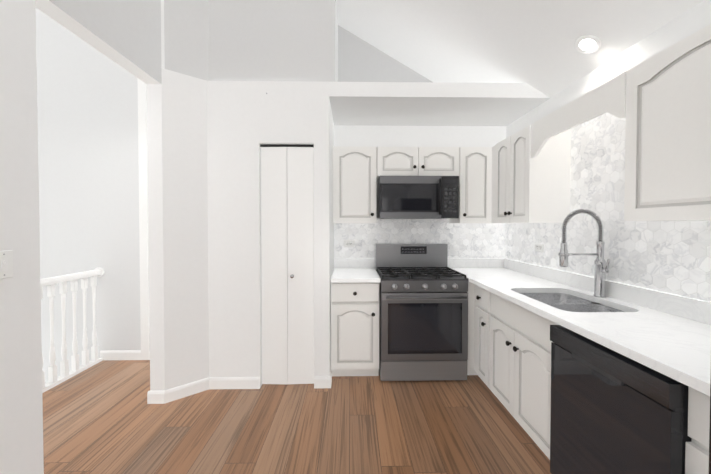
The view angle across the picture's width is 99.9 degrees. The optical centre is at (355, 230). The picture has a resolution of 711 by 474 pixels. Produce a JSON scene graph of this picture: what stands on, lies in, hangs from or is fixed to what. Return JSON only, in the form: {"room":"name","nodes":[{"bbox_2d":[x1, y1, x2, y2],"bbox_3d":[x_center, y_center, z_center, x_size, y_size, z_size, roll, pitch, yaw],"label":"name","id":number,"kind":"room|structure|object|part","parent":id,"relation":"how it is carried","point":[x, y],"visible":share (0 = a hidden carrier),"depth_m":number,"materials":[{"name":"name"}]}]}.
{"room":"kitchen","nodes":[
{"label":"kitchen","id":0,"kind":"room"},
{"bbox_2d":[0,0,164,473],"bbox_3d":[-1.494,-0.851,-0.027,0.112,4.450,6.120,0,1,-1],"label":"wall","id":1,"kind":"structure","parent":0,"point":[128,35],"depth_m":1.35,"materials":[{"name":"paint"}]},
{"bbox_2d":[0,250,12,278],"bbox_3d":[-1.450,0.141,1.234,0.016,0.117,0.072,0,1,-1],"label":"switch plate","id":2,"kind":"object","parent":1,"relation":"attached to","point":[6,263],"visible":1,"depth_m":1.24,"materials":[{"name":"plastic"}]},
{"bbox_2d":[147,391,164,403],"bbox_3d":[-1.537,1.288,2.305,0.130,0.095,0.014,0,1,-1],"label":"baseboard","id":3,"kind":"structure","parent":1,"relation":"attached to","point":[155,397],"depth_m":2.30,"materials":[{"name":"paint"}]},
{"bbox_2d":[36,8,140,382],"bbox_3d":[-2.707,-0.928,3.063,2.212,6.900,0.100,0,1,-1],"label":"wall","id":4,"kind":"structure","parent":0,"point":[87,116],"depth_m":3.02,"materials":[{"name":"paint"}]},
{"bbox_2d":[100,350,149,359],"bbox_3d":[-2.101,1.275,3.053,1.002,0.095,0.014,0,1,-1],"label":"baseboard","id":5,"kind":"structure","parent":4,"relation":"attached to","point":[122,355],"depth_m":3.04,"materials":[{"name":"paint"}]},
{"bbox_2d":[137,78,149,359],"bbox_3d":[-2.146,-0.377,3.022,0.084,3.400,0.018,0,1,-1],"label":"door frame","id":6,"kind":"structure","parent":4,"relation":"attached to","point":[143,218],"depth_m":3.02,"materials":[{"name":"paint"}]},
{"bbox_2d":[161,0,208,389],"bbox_3d":[-1.358,-0.895,2.627,0.247,4.450,0.697,0,1,-1],"label":"wall","id":7,"kind":"structure","parent":0,"point":[185,215],"depth_m":2.39,"materials":[{"name":"paint"}]},
{"bbox_2d":[164,378,208,402],"bbox_3d":[-1.352,1.286,2.407,0.321,0.095,0.014,-1,1,-39],"label":"baseboard","id":8,"kind":"structure","parent":7,"relation":"attached to","point":[182,391],"depth_m":2.40,"materials":[{"name":"paint"}]},
{"bbox_2d":[207,81,329,386],"bbox_3d":[-0.727,0.045,2.555,1.012,2.572,0.116,0,1,-1],"label":"wall","id":9,"kind":"structure","parent":0,"point":[245,119],"depth_m":2.50,"materials":[{"name":"paint"}]},
{"bbox_2d":[209,377,259,388],"bbox_3d":[-1.021,1.284,2.510,0.431,0.095,0.014,0,1,-1],"label":"baseboard","id":10,"kind":"structure","parent":9,"relation":"attached to","point":[234,382],"depth_m":2.50,"materials":[{"name":"paint"}]},
{"bbox_2d":[260,144,313,147],"bbox_3d":[-0.579,-0.717,2.541,0.451,0.020,0.040,0,1,-1],"label":"door track","id":11,"kind":"object","parent":9,"relation":"attached to","point":[284,145],"depth_m":2.52,"materials":[{"name":"black metal"}]},
{"bbox_2d":[261,147,313,383],"bbox_3d":[-0.578,0.306,2.531,0.443,2.022,0.080,0,1,-1],"label":"bifold door","id":12,"kind":"structure","parent":9,"relation":"in","point":[287,214],"depth_m":2.54,"materials":[{"name":"paint"}]},
{"bbox_2d":[314,376,330,387],"bbox_3d":[-0.278,1.284,2.523,0.144,0.095,0.014,0,1,-1],"label":"baseboard","id":13,"kind":"structure","parent":9,"relation":"attached to","point":[322,381],"depth_m":2.52,"materials":[{"name":"paint"}]},
{"bbox_2d":[208,0,334,81],"bbox_3d":[-0.705,-2.105,2.556,1.058,1.728,0.100,0,1,-1],"label":"wall","id":14,"kind":"structure","parent":0,"point":[271,40],"depth_m":2.51,"materials":[{"name":"paint"}]},
{"bbox_2d":[42,360,550,473],"bbox_3d":[-0.413,1.402,0.119,4.420,0.060,6.500,0,1,-1],"label":"floor","id":15,"kind":"structure","parent":0,"point":[103,417],"depth_m":2.01,"materials":[{"name":"brown wood"}]},
{"bbox_2d":[40,267,104,392],"bbox_3d":[-2.587,0.863,2.134,0.100,0.950,1.820,0,1,-1],"label":"railing","id":16,"kind":"object","parent":15,"relation":"on","point":[76,368],"visible":0.71,"depth_m":2.72,"materials":[{"name":"paint"}]},
{"bbox_2d":[331,284,379,375],"bbox_3d":[-0.006,0.885,2.918,0.427,0.880,0.600,0,1,-1],"label":"base cabinet","id":17,"kind":"object","parent":15,"relation":"on","point":[355,308],"depth_m":2.62,"materials":[{"name":"paint"}]},
{"bbox_2d":[331,268,380,283],"bbox_3d":[-0.003,0.428,2.906,0.432,0.035,0.651,0,1,-1],"label":"countertop","id":18,"kind":"structure","parent":17,"relation":"on","point":[341,275],"depth_m":2.69,"materials":[{"name":"white stone"}]},
{"bbox_2d":[376,244,467,380],"bbox_3d":[0.597,0.737,2.878,0.759,1.177,0.694,0,1,-1],"label":"range","id":19,"kind":"object","parent":15,"relation":"on","point":[423,332],"visible":0.96,"depth_m":2.60,"materials":[{"name":"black metal"}]},
{"bbox_2d":[467,280,550,411],"bbox_3d":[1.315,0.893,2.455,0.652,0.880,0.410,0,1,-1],"label":"base cabinet","id":20,"kind":"object","parent":15,"relation":"on","point":[516,368],"depth_m":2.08,"materials":[{"name":"paint"}]},
{"bbox_2d":[451,268,710,399],"bbox_3d":[1.323,0.444,1.985,0.652,0.035,2.536,0,1,-1],"label":"countertop","id":21,"kind":"structure","parent":20,"relation":"on","point":[678,348],"depth_m":1.41,"materials":[{"name":"white stone"}]},
{"bbox_2d":[558,209,609,297],"bbox_3d":[1.464,0.144,1.907,0.300,0.566,0.105,0,1,-1],"label":"faucet","id":22,"kind":"object","parent":21,"relation":"on","point":[601,271],"visible":1,"depth_m":1.91,"materials":[{"name":"silver metal"}]},
{"bbox_2d":[503,300,526,331],"bbox_3d":[1.325,0.552,2.050,0.438,0.183,0.297,0,1,-1],"label":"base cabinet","id":23,"kind":"object","parent":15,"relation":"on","point":[512,313],"depth_m":1.93,"materials":[{"name":"paint"}]},
{"bbox_2d":[527,312,558,347],"bbox_3d":[1.330,0.558,1.729,0.438,0.183,0.297,0,1,-1],"label":"base cabinet","id":24,"kind":"object","parent":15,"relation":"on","point":[537,327],"depth_m":1.69,"materials":[{"name":"paint"}]},
{"bbox_2d":[550,325,691,473],"bbox_3d":[1.309,0.920,1.254,0.618,0.866,0.572,0,1,-1],"label":"dishwasher","id":25,"kind":"object","parent":15,"relation":"on","point":[613,412],"visible":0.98,"depth_m":1.18,"materials":[{"name":"black metal"}]},
{"bbox_2d":[685,388,709,473],"bbox_3d":[1.363,0.920,0.845,0.610,0.880,0.239,0,1,-1],"label":"base cabinet","id":26,"kind":"object","parent":15,"relation":"on","point":[697,450],"depth_m":0.92,"materials":[{"name":"paint"}]},
{"bbox_2d":[709,378,710,473],"bbox_3d":[1.228,0.450,0.243,0.909,1.840,0.927,0,1,-1],"label":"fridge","id":27,"kind":"object","parent":15,"relation":"on","point":[710,434],"depth_m":0.70,"materials":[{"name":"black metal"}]},
{"bbox_2d":[330,105,333,371],"bbox_3d":[-0.283,0.100,2.926,0.112,2.450,0.608,0,1,-1],"label":"wall","id":28,"kind":"structure","parent":0,"point":[331,200],"depth_m":2.80,"materials":[{"name":"paint"}]},
{"bbox_2d":[335,0,337,81],"bbox_3d":[-0.231,-1.961,2.906,0.100,1.428,0.580,0,1,-1],"label":"wall","id":29,"kind":"structure","parent":0,"point":[336,48],"depth_m":2.83,"materials":[{"name":"paint"}]},
{"bbox_2d":[334,25,505,146],"bbox_3d":[0.710,-0.556,3.285,2.052,3.750,0.100,0,1,-1],"label":"wall","id":30,"kind":"structure","parent":0,"point":[408,136],"depth_m":3.22,"materials":[{"name":"paint"}]},
{"bbox_2d":[333,146,378,222],"bbox_3d":[-0.010,-0.445,3.059,0.430,0.744,0.316,0,1,-1],"label":"upper cabinet","id":31,"kind":"object","parent":30,"relation":"attached to","point":[355,169],"depth_m":2.90,"materials":[{"name":"paint"}]},
{"bbox_2d":[379,147,426,175],"bbox_3d":[0.435,-0.674,3.062,0.456,0.287,0.316,0,1,-1],"label":"upper cabinet","id":32,"kind":"object","parent":30,"relation":"attached to","point":[393,161],"depth_m":2.91,"materials":[{"name":"paint"}]},
{"bbox_2d":[377,176,458,218],"bbox_3d":[0.607,-0.322,3.014,0.759,0.405,0.423,0,1,-1],"label":"microwave","id":33,"kind":"object","parent":32,"relation":"attached to","point":[417,197],"visible":0.98,"depth_m":2.86,"materials":[{"name":"black metal"}]},
{"bbox_3d":[0.799,-0.319,2.833,0.026,0.340,0.055,0,1,-1],"label":"microwave handle","id":34,"kind":"part","parent":33,"relation":"part of","materials":[{"name":"black metal"}]},
{"bbox_2d":[335,258,502,267],"bbox_3d":[0.692,0.354,3.232,1.834,0.102,0.020,0,1,-1],"label":"backsplash","id":35,"kind":"structure","parent":30,"relation":"attached to","point":[451,262],"depth_m":3.23,"materials":[{"name":"white stone"}]},
{"bbox_2d":[334,218,504,269],"bbox_3d":[0.700,0.144,3.244,1.860,0.590,0.006,0,1,-1],"label":"backsplash","id":36,"kind":"structure","parent":30,"relation":"attached to","point":[474,240],"depth_m":3.24,"materials":[{"name":"tile"}]},
{"bbox_2d":[344,240,354,246],"bbox_3d":[-0.069,0.145,3.224,0.117,0.072,0.008,0,1,-1],"label":"electrical outlet","id":37,"kind":"object","parent":36,"relation":"attached to","point":[349,243],"visible":1,"depth_m":3.22,"materials":[{"name":"plastic"}]},
{"bbox_2d":[427,147,462,175],"bbox_3d":[0.786,-0.674,3.068,0.457,0.287,0.316,0,1,-1],"label":"upper cabinet","id":38,"kind":"object","parent":30,"relation":"attached to","point":[441,161],"depth_m":2.91,"materials":[{"name":"paint"}]},
{"bbox_2d":[449,147,486,222],"bbox_3d":[1.174,-0.445,3.078,0.314,0.744,0.316,0,1,-1],"label":"upper cabinet","id":39,"kind":"object","parent":30,"relation":"attached to","point":[473,182],"depth_m":2.92,"materials":[{"name":"paint"}]},
{"bbox_2d":[329,0,703,125],"bbox_3d":[-1.062,-2.747,0.039,5.502,3.339,6.500,0,1,-1],"label":"ceiling","id":40,"kind":"structure","parent":0,"point":[531,43],"depth_m":2.49,"materials":[{"name":"paint"}]},
{"bbox_2d":[575,35,600,53],"bbox_3d":[1.499,-1.200,1.928,0.130,0.080,0.148,0,1,-1],"label":"recessed light","id":41,"kind":"object","parent":40,"relation":"in","point":[587,44],"visible":1,"depth_m":1.92,"materials":[{"name":"paint"}]},
{"bbox_2d":[506,0,710,137],"bbox_3d":[1.739,0.062,0.072,0.100,2.620,6.380,0,1,-1],"label":"wall","id":42,"kind":"structure","parent":0,"point":[694,19],"depth_m":1.82,"materials":[{"name":"paint"}]},
{"bbox_2d":[487,134,514,222],"bbox_3d":[1.461,-0.439,2.724,0.352,0.744,0.440,0,1,-1],"label":"upper cabinet","id":43,"kind":"object","parent":42,"relation":"attached to","point":[499,155],"depth_m":2.74,"materials":[{"name":"paint"}]},
{"bbox_2d":[511,124,574,222],"bbox_3d":[1.483,-0.435,2.447,0.316,0.744,0.334,0,1,-1],"label":"upper cabinet","id":44,"kind":"object","parent":42,"relation":"attached to","point":[541,154],"depth_m":2.28,"materials":[{"name":"paint"}]},
{"bbox_2d":[503,258,710,323],"bbox_3d":[1.640,0.375,1.989,0.019,0.102,2.536,0,1,-1],"label":"backsplash","id":45,"kind":"structure","parent":42,"relation":"attached to","point":[694,309],"depth_m":1.75,"materials":[{"name":"white stone"}]},
{"bbox_2d":[505,113,710,301],"bbox_3d":[1.655,-0.179,1.984,0.006,1.279,2.534,0,1,-1],"label":"backsplash","id":46,"kind":"structure","parent":42,"relation":"attached to","point":[672,257],"depth_m":1.92,"materials":[{"name":"tile"}]},
{"bbox_2d":[535,243,543,251],"bbox_3d":[1.636,0.154,2.662,0.008,0.072,0.117,0,1,-1],"label":"electrical outlet","id":47,"kind":"object","parent":46,"relation":"attached to","point":[539,247],"visible":1,"depth_m":2.65,"materials":[{"name":"plastic"}]},
{"bbox_2d":[619,24,710,220],"bbox_3d":[1.506,-0.412,1.097,0.316,0.744,0.782,0,1,-1],"label":"upper cabinet","id":48,"kind":"object","parent":42,"relation":"attached to","point":[660,102],"depth_m":1.28,"materials":[{"name":"paint"}]}
]}

